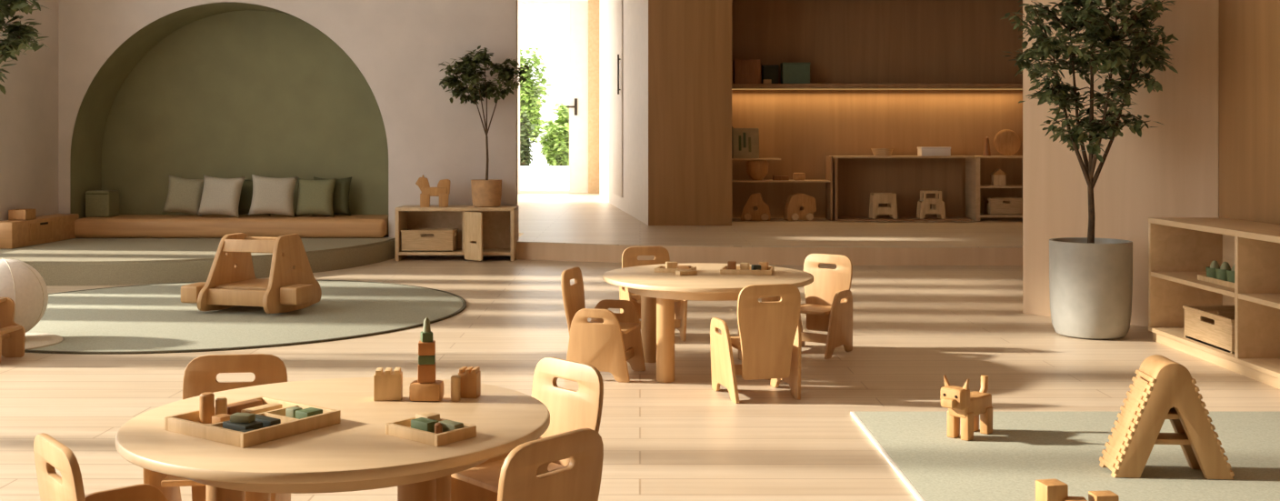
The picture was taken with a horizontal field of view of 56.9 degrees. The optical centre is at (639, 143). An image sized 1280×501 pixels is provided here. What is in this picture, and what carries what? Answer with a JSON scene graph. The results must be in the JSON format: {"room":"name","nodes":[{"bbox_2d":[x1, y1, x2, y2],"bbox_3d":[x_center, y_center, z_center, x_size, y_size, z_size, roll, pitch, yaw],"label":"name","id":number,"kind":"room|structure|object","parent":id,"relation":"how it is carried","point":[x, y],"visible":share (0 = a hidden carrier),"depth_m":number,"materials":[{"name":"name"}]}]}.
{"room":"children's room","nodes":[
{"label":"children's room","id":0,"kind":"room"},
{"bbox_2d":[0,0,58,220],"bbox_3d":[-6.170,-0.965,5.450,0.140,4.300,13.900,0,0,0],"label":"wall","id":1,"kind":"structure","parent":0,"point":[29,105],"depth_m":11.85,"materials":[{"name":"paint"}]},
{"bbox_2d":[58,0,517,256],"bbox_3d":[-3.770,-0.965,12.760,4.940,4.300,0.720,0,0,0],"label":"wall","id":2,"kind":"structure","parent":0,"point":[220,90],"depth_m":13.04,"materials":[{"name":"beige paint"}]},
{"bbox_2d":[74,214,388,238],"bbox_3d":[-4.310,0.885,12.700,3.310,0.200,0.840,0,0,0],"label":"bench","id":3,"kind":"object","parent":2,"relation":"attached to","point":[120,225],"visible":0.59,"depth_m":12.29,"materials":[{"name":"brown wood"}]},
{"bbox_2d":[84,190,119,217],"bbox_3d":[-5.800,0.645,12.746,0.260,0.280,0.287,0,0,0],"label":"pouf","id":4,"kind":"object","parent":3,"relation":"on","point":[98,203],"visible":1,"depth_m":12.61,"materials":[{"name":"fabric"}]},
{"bbox_2d":[161,174,204,216],"bbox_3d":[-4.914,0.560,12.773,0.460,0.449,0.193,0,0,-6],"label":"cushion","id":5,"kind":"object","parent":3,"relation":"on","point":[185,195],"visible":0.94,"depth_m":12.71,"materials":[{"name":"fabric"}]},
{"bbox_2d":[197,174,245,217],"bbox_3d":[-4.473,0.560,12.620,0.495,0.449,0.223,0,0,9],"label":"cushion","id":6,"kind":"object","parent":3,"relation":"on","point":[220,195],"visible":1,"depth_m":12.55,"materials":[{"name":"fabric"}]},
{"bbox_2d":[238,179,270,215],"bbox_3d":[-4.220,0.578,12.867,0.420,0.414,0.178,0,0,0],"label":"cushion","id":7,"kind":"object","parent":3,"relation":"on","point":[246,192],"visible":0.34,"depth_m":12.79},
{"bbox_2d":[248,174,298,217],"bbox_3d":[-3.918,0.556,12.623,0.502,0.457,0.223,0,0,-9],"label":"cushion","id":8,"kind":"object","parent":3,"relation":"on","point":[270,195],"visible":1,"depth_m":12.55,"materials":[{"name":"fabric"}]},
{"bbox_2d":[294,177,337,216],"bbox_3d":[-3.496,0.576,12.732,0.440,0.417,0.194,0,0,4],"label":"cushion","id":9,"kind":"object","parent":3,"relation":"on","point":[315,196],"visible":1,"depth_m":12.67,"materials":[{"name":"fabric"}]},
{"bbox_2d":[311,176,351,215],"bbox_3d":[-3.360,0.573,12.897,0.420,0.424,0.179,0,0,0],"label":"cushion","id":10,"kind":"object","parent":3,"relation":"on","point":[340,198],"visible":0.5,"depth_m":12.84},
{"bbox_2d":[517,0,588,0],"bbox_3d":[-2.060,-1.055,24.080,2.320,4.120,0.160,0,0,0],"label":"wall","id":11,"kind":"structure","parent":0,"point":[517,0],"depth_m":24.06,"materials":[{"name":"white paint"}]},
{"bbox_2d":[517,0,588,193],"bbox_3d":[-1.775,-0.945,23.957,1.450,3.900,0.155,0,0,0],"label":"door","id":12,"kind":"structure","parent":11,"relation":"in","point":[578,10],"depth_m":23.96,"materials":[{"name":"white paint"}]},
{"bbox_2d":[588,0,599,193],"bbox_3d":[-0.930,-1.055,24.000,0.240,4.120,0.140,0,0,0],"label":"trim","id":13,"kind":"structure","parent":11,"relation":"attached to","point":[593,5],"depth_m":23.93,"materials":[{"name":"brown wood"}]},
{"bbox_2d":[599,0,648,225],"bbox_3d":[-0.260,-1.055,19.360,1.120,4.120,9.680,0,0,0],"label":"wall","id":14,"kind":"structure","parent":0,"point":[634,202],"depth_m":16.85,"materials":[{"name":"white paint"}]},
{"bbox_2d":[612,0,622,197],"bbox_3d":[-0.364,-0.695,18.396,0.079,3.000,1.500,0,0,-6],"label":"door","id":15,"kind":"structure","parent":14,"relation":"in","point":[617,10],"depth_m":18.31,"materials":[{"name":"white paint"}]},
{"bbox_2d":[0,256,1279,500],"bbox_3d":[-0.400,1.245,5.500,11.600,0.120,14.200,0,0,0],"label":"floor","id":16,"kind":"structure","parent":0,"point":[682,439],"depth_m":5.98,"materials":[{"name":"brown wood"}]},
{"bbox_2d":[0,296,25,363],"bbox_3d":[-3.672,1.018,6.440,0.513,0.335,0.262,0,0,0],"label":"step stool","id":17,"kind":"object","parent":16,"relation":"on","point":[12,335],"visible":1,"depth_m":6.55,"materials":[{"name":"brown wood"}]},
{"bbox_2d":[0,0,49,94],"bbox_3d":[-3.953,0.069,6.830,1.082,2.233,0.675,0,0,-8],"label":"potted tree","id":18,"kind":"object","parent":16,"relation":"on","point":[18,40],"visible":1,"depth_m":6.84,"materials":[{"name":"green plant"}]},
{"bbox_2d":[33,432,168,500],"bbox_3d":[-1.136,0.914,2.670,0.366,0.543,0.381,0,0,-41],"label":"chair","id":19,"kind":"object","parent":16,"relation":"on","point":[50,454],"visible":1,"depth_m":2.60,"materials":[{"name":"brown wood"}]},
{"bbox_2d":[0,237,395,285],"bbox_3d":[-4.315,1.085,11.117,3.550,0.200,2.555,0,0,0],"label":"stage platform","id":20,"kind":"object","parent":16,"relation":"on","point":[74,261],"visible":0.76,"depth_m":10.54,"materials":[{"name":"green carpet"}]},
{"bbox_2d":[0,213,79,249],"bbox_3d":[-5.975,0.860,11.720,0.240,0.250,1.320,0,0,0],"label":"bench","id":21,"kind":"object","parent":20,"relation":"on","point":[15,234],"visible":0.99,"depth_m":11.51,"materials":[{"name":"brown wood"}]},
{"bbox_2d":[8,209,35,220],"bbox_3d":[-5.970,0.685,11.420,0.160,0.100,0.220,0,0,-4],"label":"toy box","id":22,"kind":"object","parent":21,"relation":"on","point":[15,214],"visible":1,"depth_m":11.31,"materials":[{"name":"brown wood"}]},
{"bbox_2d":[142,353,290,500],"bbox_3d":[-1.212,0.914,3.434,0.381,0.543,0.366,0,0,-7],"label":"chair","id":23,"kind":"object","parent":16,"relation":"on","point":[200,375],"visible":0.31,"depth_m":3.58,"materials":[{"name":"brown wood"}]},
{"bbox_2d":[24,280,466,354],"bbox_3d":[-3.030,1.177,8.420,3.550,0.015,3.550,0,0,0],"label":"round rug","id":24,"kind":"object","parent":16,"relation":"on","point":[153,318],"visible":0.81,"depth_m":7.92,"materials":[{"name":"carpet"}]},
{"bbox_2d":[24,332,62,349],"bbox_3d":[-3.760,1.173,6.930,0.680,0.024,0.680,0,0,0],"label":"floor mat","id":25,"kind":"object","parent":24,"relation":"on","point":[33,340],"visible":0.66,"depth_m":6.97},
{"bbox_2d":[0,258,48,332],"bbox_3d":[-3.780,0.921,7.000,0.499,0.486,0.499,0,0,0],"label":"ball","id":26,"kind":"object","parent":25,"relation":"on","point":[20,282],"visible":0.77,"depth_m":6.91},
{"bbox_2d":[180,232,321,313],"bbox_3d":[-2.680,0.905,8.360,0.840,0.530,0.710,0,0,15],"label":"toy rocker","id":27,"kind":"object","parent":24,"relation":"on","point":[292,285],"visible":1,"depth_m":8.21,"materials":[{"name":"brown wood"}]},
{"bbox_2d":[115,377,549,500],"bbox_3d":[-0.750,0.935,2.970,1.045,0.500,1.012,0,0,0],"label":"round table","id":28,"kind":"object","parent":16,"relation":"on","point":[356,453],"visible":0.76,"depth_m":2.72,"materials":[{"name":"brown wood"}]},
{"bbox_2d":[164,396,340,447],"bbox_3d":[-0.935,0.669,2.860,0.295,0.032,0.285,0,0,34],"label":"wooden tray","id":29,"kind":"object","parent":28,"relation":"on","point":[187,423],"visible":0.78,"depth_m":2.79,"materials":[{"name":"brown wood"}]},
{"bbox_2d":[199,391,214,423],"bbox_3d":[-1.053,0.642,2.873,0.034,0.070,0.034,0,0,34],"label":"wooden peg","id":30,"kind":"object","parent":29,"relation":"on","point":[206,400],"visible":0.93,"depth_m":2.86,"materials":[{"name":"brown wood"}]},
{"bbox_2d":[215,396,227,415],"bbox_3d":[-1.026,0.649,2.895,0.028,0.055,0.028,0,0,34],"label":"wooden peg","id":31,"kind":"object","parent":29,"relation":"on","point":[221,403],"visible":0.71,"depth_m":2.88,"materials":[{"name":"brown wood"}]},
{"bbox_2d":[211,413,230,423],"bbox_3d":[-1.002,0.664,2.833,0.035,0.026,0.035,0,0,34],"label":"block","id":32,"kind":"object","parent":29,"relation":"on","point":[222,417],"visible":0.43,"depth_m":2.82,"materials":[{"name":"brown wood"}]},
{"bbox_2d":[222,420,262,430],"bbox_3d":[-0.924,0.662,2.750,0.085,0.030,0.050,0,0,34],"label":"block","id":33,"kind":"object","parent":29,"relation":"on","point":[255,425],"visible":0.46,"depth_m":2.73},
{"bbox_2d":[230,412,255,423],"bbox_3d":[-0.924,0.638,2.750,0.050,0.018,0.030,0,0,14],"label":"block","id":34,"kind":"object","parent":33,"relation":"on","point":[236,417],"visible":1,"depth_m":2.74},
{"bbox_2d":[227,399,262,414],"bbox_3d":[-0.993,0.662,2.953,0.030,0.030,0.100,0,0,34],"label":"block","id":35,"kind":"object","parent":29,"relation":"on","point":[236,407],"visible":0.42,"depth_m":2.94,"materials":[{"name":"brown wood"}]},
{"bbox_2d":[240,402,282,413],"bbox_3d":[-0.939,0.665,2.935,0.035,0.024,0.100,0,0,34],"label":"block","id":36,"kind":"object","parent":29,"relation":"on","point":[266,407],"visible":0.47,"depth_m":2.92,"materials":[{"name":"brown wood"}]},
{"bbox_2d":[254,414,280,428],"bbox_3d":[-0.894,0.662,2.796,0.100,0.030,0.030,0,0,34],"label":"block","id":37,"kind":"object","parent":29,"relation":"on","point":[266,421],"visible":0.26,"depth_m":2.77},
{"bbox_2d":[285,406,302,418],"bbox_3d":[-0.850,0.663,2.905,0.030,0.028,0.030,0,0,34],"label":"block","id":38,"kind":"object","parent":29,"relation":"on","point":[290,412],"visible":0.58,"depth_m":2.89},
{"bbox_2d":[295,407,322,419],"bbox_3d":[-0.805,0.662,2.875,0.045,0.030,0.050,0,0,34],"label":"block","id":39,"kind":"object","parent":29,"relation":"on","point":[300,414],"visible":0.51,"depth_m":2.86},
{"bbox_2d":[373,367,402,400],"bbox_3d":[-0.675,0.644,3.170,0.072,0.081,0.050,0,0,-6],"label":"block","id":40,"kind":"object","parent":28,"relation":"on","point":[388,384],"visible":1,"depth_m":3.15,"materials":[{"name":"brown wood"}]},
{"bbox_2d":[409,380,443,401],"bbox_3d":[-0.570,0.660,3.160,0.085,0.050,0.060,0,0,4],"label":"block","id":41,"kind":"object","parent":28,"relation":"on","point":[432,392],"visible":0.97,"depth_m":3.13,"materials":[{"name":"brown wood"}]},
{"bbox_2d":[418,362,435,382],"bbox_3d":[-0.570,0.611,3.160,0.046,0.048,0.046,0,0,-8],"label":"block","id":42,"kind":"object","parent":41,"relation":"on","point":[426,373],"visible":0.84,"depth_m":3.14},
{"bbox_2d":[418,353,435,364],"bbox_3d":[-0.570,0.575,3.160,0.044,0.024,0.044,0,0,-8],"label":"block","id":43,"kind":"object","parent":42,"relation":"on","point":[422,359],"visible":0.82,"depth_m":3.14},
{"bbox_2d":[418,340,435,355],"bbox_3d":[-0.570,0.546,3.160,0.044,0.034,0.044,0,0,-8],"label":"block","id":44,"kind":"object","parent":43,"relation":"on","point":[427,348],"visible":0.98,"depth_m":3.14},
{"bbox_2d":[420,330,432,342],"bbox_3d":[-0.570,0.516,3.160,0.030,0.026,0.030,0,0,-20],"label":"block","id":45,"kind":"object","parent":44,"relation":"on","point":[425,336],"visible":1,"depth_m":3.15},
{"bbox_2d":[422,317,430,332],"bbox_3d":[-0.570,0.483,3.160,0.022,0.039,0.021,0,0,0],"label":"wooden peg","id":46,"kind":"object","parent":45,"relation":"on","point":[426,328],"visible":1,"depth_m":3.15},
{"bbox_2d":[385,416,476,446],"bbox_3d":[-0.492,0.672,2.775,0.185,0.026,0.120,0,0,39],"label":"wooden tray","id":47,"kind":"object","parent":28,"relation":"on","point":[402,428],"visible":0.74,"depth_m":2.73,"materials":[{"name":"brown wood"}]},
{"bbox_2d":[410,417,438,432],"bbox_3d":[-0.503,0.661,2.761,0.060,0.032,0.035,0,0,39],"label":"block","id":48,"kind":"object","parent":47,"relation":"on","point":[424,424],"visible":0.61,"depth_m":2.75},
{"bbox_2d":[415,411,439,421],"bbox_3d":[-0.505,0.660,2.814,0.045,0.034,0.040,0,0,39],"label":"block","id":49,"kind":"object","parent":47,"relation":"on","point":[427,415],"visible":0.49,"depth_m":2.81,"materials":[{"name":"brown wood"}]},
{"bbox_2d":[438,420,463,432],"bbox_3d":[-0.443,0.664,2.764,0.060,0.026,0.030,0,0,39],"label":"block","id":50,"kind":"object","parent":47,"relation":"on","point":[447,425],"visible":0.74,"depth_m":2.75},
{"bbox_2d":[450,374,460,400],"bbox_3d":[-0.492,0.652,3.155,0.026,0.066,0.026,0,0,0],"label":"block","id":51,"kind":"object","parent":28,"relation":"on","point":[455,379],"visible":1,"depth_m":3.14,"materials":[{"name":"brown wood"}]},
{"bbox_2d":[458,366,480,398],"bbox_3d":[-0.462,0.646,3.200,0.052,0.078,0.045,0,0,8],"label":"block","id":52,"kind":"object","parent":28,"relation":"on","point":[470,376],"visible":0.98,"depth_m":3.18,"materials":[{"name":"brown wood"}]},
{"bbox_2d":[395,205,519,260],"bbox_3d":[-1.870,0.914,12.060,1.200,0.539,0.630,0,0,0],"label":"base cabinet","id":53,"kind":"object","parent":16,"relation":"on","point":[482,231],"visible":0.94,"depth_m":12.22,"materials":[{"name":"brown wood"}]},
{"bbox_2d":[400,228,458,251],"bbox_3d":[-2.150,0.985,12.090,0.532,0.221,0.312,0,0,0],"label":"crate","id":54,"kind":"object","parent":53,"relation":"in","point":[413,239],"visible":1,"depth_m":11.94,"materials":[{"name":"wood"}]},
{"bbox_2d":[415,174,450,207],"bbox_3d":[-2.115,0.481,12.078,0.350,0.329,0.122,0,0,-8],"label":"horse","id":55,"kind":"object","parent":53,"relation":"on","point":[443,189],"visible":1,"depth_m":12.03},
{"bbox_2d":[438,45,536,207],"bbox_3d":[-1.557,-0.178,12.062,1.027,1.647,0.549,0,0,-6],"label":"potted tree","id":56,"kind":"object","parent":53,"relation":"on","point":[485,193],"visible":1,"depth_m":12.01,"materials":[{"name":"green plant"}]},
{"bbox_2d":[450,357,603,500],"bbox_3d":[-0.334,0.914,3.380,0.366,0.543,0.381,0,0,-44],"label":"chair","id":57,"kind":"object","parent":16,"relation":"on","point":[569,410],"visible":0.34,"depth_m":3.44,"materials":[{"name":"brown wood"}]},
{"bbox_2d":[497,428,603,500],"bbox_3d":[-0.314,0.914,2.720,0.366,0.543,0.381,0,0,42],"label":"chair","id":58,"kind":"object","parent":16,"relation":"on","point":[580,480],"visible":1,"depth_m":2.60,"materials":[{"name":"brown wood"}]},
{"bbox_2d":[560,266,645,382],"bbox_3d":[-0.189,0.914,6.054,0.366,0.543,0.381,0,0,15],"label":"chair","id":59,"kind":"object","parent":16,"relation":"on","point":[610,340],"visible":0.89,"depth_m":5.91,"materials":[{"name":"brown wood"}]},
{"bbox_2d":[619,246,687,341],"bbox_3d":[0.076,0.914,7.214,0.381,0.543,0.366,0,0,-14],"label":"chair","id":60,"kind":"object","parent":16,"relation":"on","point":[629,256],"visible":0.39,"depth_m":7.33,"materials":[{"name":"brown wood"}]},
{"bbox_2d":[602,262,813,382],"bbox_3d":[0.356,0.935,6.200,1.100,0.500,1.166,0,0,0],"label":"round table","id":61,"kind":"object","parent":16,"relation":"on","point":[658,292],"visible":0.66,"depth_m":5.88,"materials":[{"name":"brown wood"}]},
{"bbox_2d":[654,265,696,272],"bbox_3d":[0.190,0.674,6.340,0.200,0.022,0.150,0,0,14],"label":"wooden tray","id":62,"kind":"object","parent":61,"relation":"on","point":[661,268],"visible":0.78,"depth_m":6.28,"materials":[{"name":"brown wood"}]},
{"bbox_2d":[675,270,697,275],"bbox_3d":[0.240,0.674,6.170,0.100,0.022,0.060,0,0,-24],"label":"block","id":63,"kind":"object","parent":61,"relation":"on","point":[678,272],"visible":1,"depth_m":6.15,"materials":[{"name":"brown wood"}]},
{"bbox_2d":[720,265,774,275],"bbox_3d":[0.570,0.672,6.270,0.270,0.026,0.200,0,0,10],"label":"wooden tray","id":64,"kind":"object","parent":61,"relation":"on","point":[724,270],"visible":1,"depth_m":6.18,"materials":[{"name":"brown wood"}]},
{"bbox_2d":[710,283,801,403],"bbox_3d":[0.549,0.914,5.576,0.381,0.543,0.366,0,0,-15],"label":"chair","id":65,"kind":"object","parent":16,"relation":"on","point":[769,342],"visible":1,"depth_m":5.44,"materials":[{"name":"brown wood"}]},
{"bbox_2d":[780,253,852,359],"bbox_3d":[0.998,0.914,6.732,0.381,0.543,0.366,0,0,35],"label":"chair","id":66,"kind":"object","parent":16,"relation":"on","point":[828,305],"visible":0.7,"depth_m":6.80,"materials":[{"name":"brown wood"}]},
{"bbox_2d":[850,411,1279,500],"bbox_3d":[1.960,1.179,3.700,2.079,0.012,2.960,0,0,0],"label":"rug","id":67,"kind":"object","parent":16,"relation":"on","point":[1023,448],"visible":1,"depth_m":4.40,"materials":[{"name":"carpet"}]},
{"bbox_2d":[940,374,992,440],"bbox_3d":[1.313,1.049,4.744,0.302,0.249,0.109,0,0,-44],"label":"dog","id":68,"kind":"object","parent":67,"relation":"on","point":[962,403],"visible":1,"depth_m":4.70},
{"bbox_2d":[1035,478,1068,500],"bbox_3d":[1.330,1.133,3.820,0.075,0.080,0.075,0,0,-12],"label":"block","id":69,"kind":"object","parent":67,"relation":"on","point":[1054,489],"visible":1,"depth_m":3.79,"materials":[{"name":"brown wood"}]},
{"bbox_2d":[1064,496,1087,500],"bbox_3d":[1.395,1.155,3.790,0.070,0.035,0.060,0,0,8],"label":"block","id":70,"kind":"object","parent":67,"relation":"on","point":[1070,498],"visible":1,"depth_m":3.79,"materials":[{"name":"brown wood"}]},
{"bbox_2d":[1088,490,1119,500],"bbox_3d":[1.490,1.148,3.800,0.075,0.050,0.060,0,0,-5],"label":"block","id":71,"kind":"object","parent":67,"relation":"on","point":[1107,495],"visible":1,"depth_m":3.78,"materials":[{"name":"brown wood"}]},
{"bbox_2d":[1099,354,1234,479],"bbox_3d":[1.875,0.971,4.220,0.410,0.405,0.176,0,0,4],"label":"toy","id":72,"kind":"object","parent":67,"relation":"on","point":[1162,388],"visible":1,"depth_m":4.14,"materials":[{"name":"brown wood"}]},
{"bbox_2d":[1000,0,1178,339],"bbox_3d":[2.793,-0.107,7.308,1.072,2.585,0.857,0,0,-3],"label":"potted tree","id":73,"kind":"object","parent":16,"relation":"on","point":[1091,278],"visible":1,"depth_m":7.19,"materials":[{"name":"green plant"}]},
{"bbox_2d":[1148,217,1279,389],"bbox_3d":[3.285,0.815,6.070,0.450,0.740,2.100,0,0,0],"label":"storage shelf","id":74,"kind":"object","parent":16,"relation":"on","point":[1180,249],"visible":0.77,"depth_m":6.48,"materials":[{"name":"brown wood"}]},
{"bbox_2d":[1182,305,1234,354],"bbox_3d":[3.240,1.008,6.440,0.312,0.181,0.552,0,0,0],"label":"crate","id":75,"kind":"object","parent":74,"relation":"on","point":[1213,330],"visible":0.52,"depth_m":6.47,"materials":[{"name":"wood"}]},
{"bbox_2d":[1197,274,1234,288],"bbox_3d":[3.220,0.752,6.450,0.160,0.028,0.420,0,0,0],"label":"wooden tray","id":76,"kind":"object","parent":74,"relation":"on","point":[1203,277],"visible":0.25,"depth_m":6.45,"materials":[{"name":"brown wood"}]},
{"bbox_2d":[1205,260,1219,278],"bbox_3d":[3.200,0.704,6.580,0.090,0.110,0.090,0,0,0],"label":"pot","id":77,"kind":"object","parent":76,"relation":"on","point":[1211,272],"visible":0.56,"depth_m":6.56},
{"bbox_2d":[1215,261,1231,280],"bbox_3d":[3.200,0.702,6.460,0.096,0.115,0.096,0,0,0],"label":"pot","id":78,"kind":"object","parent":76,"relation":"on","point":[1221,273],"visible":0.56,"depth_m":6.44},
{"bbox_2d":[1226,264,1234,282],"bbox_3d":[3.200,0.699,6.330,0.108,0.120,0.108,0,0,0],"label":"pot","id":79,"kind":"object","parent":76,"relation":"on","point":[1230,273],"visible":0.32,"depth_m":6.31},
{"bbox_2d":[648,0,731,225],"bbox_3d":[0.615,-1.055,15.250,1.030,4.120,1.500,0,0,0],"label":"wall","id":80,"kind":"structure","parent":0,"point":[690,41],"depth_m":14.50,"materials":[{"name":"brown wood"}]},
{"bbox_2d":[516,193,1022,247],"bbox_3d":[1.000,1.095,17.860,8.600,0.180,12.680,0,0,0],"label":"floor","id":81,"kind":"structure","parent":0,"point":[552,218],"depth_m":13.82,"materials":[{"name":"brown wood"}]},
{"bbox_2d":[740,192,770,220],"bbox_3d":[1.518,0.827,15.482,0.390,0.356,0.195,0,0,8],"label":"wooden toy","id":82,"kind":"object","parent":81,"relation":"on","point":[763,213],"visible":1,"depth_m":15.42,"materials":[{"name":"brown wood"}]},
{"bbox_2d":[516,242,1022,265],"bbox_3d":[1.984,1.099,11.652,6.630,0.172,0.354,0,0,5],"label":"step","id":83,"kind":"structure","parent":81,"relation":"attached to","point":[530,251],"depth_m":11.54,"materials":[{"name":"brown wood"}]},
{"bbox_2d":[731,156,832,219],"bbox_3d":[1.833,0.585,15.680,1.385,0.840,0.420,0,0,0],"label":"niche shelf","id":84,"kind":"object","parent":81,"relation":"on","point":[828,180],"visible":0.54,"depth_m":15.54,"materials":[{"name":"brown wood"}]},
{"bbox_2d":[732,128,759,158],"bbox_3d":[1.400,-0.007,15.620,0.340,0.399,0.084,0,0,0],"label":"picture book","id":85,"kind":"object","parent":84,"relation":"on","point":[745,141],"visible":1,"depth_m":15.60,"materials":[{"name":"paper"}]},
{"bbox_2d":[746,160,768,179],"bbox_3d":[1.550,0.354,15.620,0.300,0.260,0.300,0,0,0],"label":"wooden bowl","id":86,"kind":"object","parent":84,"relation":"on","point":[755,169],"visible":1,"depth_m":15.51,"materials":[{"name":"brown wood"}]},
{"bbox_2d":[792,172,805,179],"bbox_3d":[2.100,0.434,15.600,0.160,0.100,0.100,0,0,0],"label":"block","id":87,"kind":"object","parent":84,"relation":"on","point":[795,175],"visible":1,"depth_m":15.55,"materials":[{"name":"brown wood"}]},
{"bbox_2d":[783,192,816,220],"bbox_3d":[2.103,0.827,15.483,0.396,0.356,0.195,0,0,-10],"label":"wooden toy","id":88,"kind":"object","parent":81,"relation":"on","point":[793,212],"visible":1,"depth_m":15.42,"materials":[{"name":"brown wood"}]},
{"bbox_2d":[829,155,974,220],"bbox_3d":[3.450,0.583,15.650,1.820,0.845,0.500,0,0,0],"label":"niche shelf","id":89,"kind":"object","parent":81,"relation":"on","point":[855,177],"visible":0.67,"depth_m":15.88,"materials":[{"name":"brown wood"}]},
{"bbox_2d":[870,148,893,155],"bbox_3d":[3.200,0.110,15.600,0.300,0.100,0.300,0,0,0],"label":"bowl","id":90,"kind":"object","parent":89,"relation":"on","point":[875,151],"visible":0.88,"depth_m":15.49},
{"bbox_2d":[869,192,897,219],"bbox_3d":[3.200,0.816,15.560,0.338,0.330,0.220,0,0,0],"label":"stool","id":91,"kind":"object","parent":89,"relation":"on","point":[875,198],"visible":1,"depth_m":15.45,"materials":[{"name":"brown wood"}]},
{"bbox_2d":[916,190,945,219],"bbox_3d":[3.830,0.801,15.560,0.337,0.360,0.220,0,0,0],"label":"stool","id":92,"kind":"object","parent":89,"relation":"on","point":[924,204],"visible":1,"depth_m":15.45,"materials":[{"name":"brown wood"}]},
{"bbox_2d":[917,147,950,155],"bbox_3d":[3.880,0.101,15.600,0.390,0.118,0.250,0,0,0],"label":"box","id":93,"kind":"object","parent":89,"relation":"on","point":[921,151],"visible":0.91,"depth_m":15.48,"materials":[{"name":"white paint"}]},
{"bbox_2d":[965,155,1022,220],"bbox_3d":[4.775,0.583,15.650,0.800,0.844,0.500,0,0,0],"label":"niche shelf","id":94,"kind":"object","parent":81,"relation":"on","point":[973,185],"visible":0.59,"depth_m":15.43,"materials":[{"name":"brown wood"}]},
{"bbox_2d":[982,136,990,155],"bbox_3d":[4.580,0.031,15.600,0.100,0.260,0.098,0,0,0],"label":"cone","id":95,"kind":"object","parent":94,"relation":"on","point":[986,149],"visible":1,"depth_m":15.57,"materials":[{"name":"brown wood"}]},
{"bbox_2d":[990,169,1006,185],"bbox_3d":[4.720,0.441,15.560,0.200,0.220,0.140,0,0,0],"label":"house","id":96,"kind":"object","parent":94,"relation":"on","point":[997,176],"visible":1,"depth_m":15.50,"materials":[{"name":"brown wood"}]},
{"bbox_2d":[983,197,1022,214],"bbox_3d":[4.790,0.821,15.580,0.432,0.221,0.312,0,0,0],"label":"crate","id":97,"kind":"object","parent":94,"relation":"on","point":[993,205],"visible":0.96,"depth_m":15.43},
{"bbox_2d":[993,129,1020,155],"bbox_3d":[4.880,-0.016,15.707,0.360,0.354,0.085,0,0,0],"label":"wooden plate","id":98,"kind":"object","parent":94,"relation":"on","point":[1006,142],"visible":0.99,"depth_m":15.70,"materials":[{"name":"brown wood"}]},
{"bbox_2d":[731,0,1022,218],"bbox_3d":[3.200,-0.965,16.050,4.300,4.300,0.160,0,0,0],"label":"wall","id":99,"kind":"structure","parent":0,"point":[843,41],"depth_m":15.97,"materials":[{"name":"brown wood"}]},
{"bbox_2d":[731,83,1022,89],"bbox_3d":[3.150,-0.751,15.720,4.040,0.067,0.480,0,0,0],"label":"wall shelf","id":100,"kind":"object","parent":99,"relation":"attached to","point":[734,85],"visible":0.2,"depth_m":15.48,"materials":[{"name":"brown wood"}]},
{"bbox_2d":[733,60,760,83],"bbox_3d":[1.420,-0.945,15.677,0.340,0.320,0.267,0,0,0],"label":"storage box","id":101,"kind":"object","parent":100,"relation":"on","point":[745,71],"visible":0.89,"depth_m":15.55,"materials":[{"name":"brown wood"}]},
{"bbox_2d":[761,65,779,83],"bbox_3d":[1.740,-0.915,15.800,0.210,0.260,0.170,0,0,0],"label":"box","id":102,"kind":"object","parent":100,"relation":"on","point":[768,72],"visible":0.77,"depth_m":15.72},
{"bbox_2d":[780,62,810,83],"bbox_3d":[2.060,-0.927,15.680,0.370,0.285,0.250,0,0,0],"label":"storage box","id":103,"kind":"object","parent":100,"relation":"on","point":[791,73],"visible":0.88,"depth_m":15.56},
{"bbox_2d":[1022,0,1219,326],"bbox_3d":[3.985,-0.965,8.280,2.630,4.300,1.840,0,0,0],"label":"wall","id":104,"kind":"structure","parent":0,"point":[1172,170],"depth_m":7.71,"materials":[{"name":"paint"}]},
{"bbox_2d":[1219,0,1279,224],"bbox_3d":[3.680,-0.965,2.950,0.160,4.300,8.800,0,0,0],"label":"wall","id":105,"kind":"structure","parent":0,"point":[1249,30],"depth_m":6.98,"materials":[{"name":"brown wood"}]},
{"label":"outside","id":106,"kind":"structure","parent":0,"visible":0},
{"bbox_2d":[535,78,555,163],"bbox_3d":[-5.600,-1.340,70.000,1.100,5.050,1.000,0,0,0],"label":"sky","id":107,"kind":"structure","parent":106,"point":[546,115],"depth_m":69.51,"materials":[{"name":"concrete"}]},
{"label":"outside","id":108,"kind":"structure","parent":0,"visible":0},
{"bbox_2d":[520,181,569,189],"bbox_3d":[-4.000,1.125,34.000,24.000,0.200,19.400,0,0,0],"label":"ground","id":109,"kind":"structure","parent":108,"point":[524,185],"depth_m":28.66,"materials":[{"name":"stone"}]},
{"bbox_2d":[520,110,538,165],"bbox_3d":[-3.449,0.058,33.373,1.194,2.015,1.112,0,0,0],"label":"shrub","id":110,"kind":"object","parent":109,"relation":"on","point":[525,141],"visible":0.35,"depth_m":33.25,"materials":[{"name":"green plant"}]},
{"bbox_2d":[520,41,551,164],"bbox_3d":[-3.748,-1.116,37.643,1.774,4.300,1.867,0,0,24],"label":"tree","id":111,"kind":"object","parent":109,"relation":"on","point":[529,94],"visible":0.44,"depth_m":37.36,"materials":[{"name":"green plant"}]},
{"bbox_2d":[520,165,569,181],"bbox_3d":[-4.000,0.825,32.000,14.000,0.440,0.300,0,0,0],"label":"wall","id":112,"kind":"structure","parent":109,"relation":"on","point":[527,173],"depth_m":31.85,"materials":[{"name":"white paint"}]},
{"bbox_2d":[538,121,569,165],"bbox_3d":[-2.310,0.217,33.468,1.190,1.696,1.161,0,0,0],"label":"shrub","id":113,"kind":"object","parent":109,"relation":"on","point":[555,146],"visible":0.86,"depth_m":33.26,"materials":[{"name":"green plant"}]},
{"bbox_2d":[540,102,569,139],"bbox_3d":[-2.304,-0.151,39.502,2.341,2.432,2.150,0,0,0],"label":"tree","id":114,"kind":"object","parent":109,"relation":"on","point":[563,113],"visible":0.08,"depth_m":39.14,"materials":[{"name":"green plant"}]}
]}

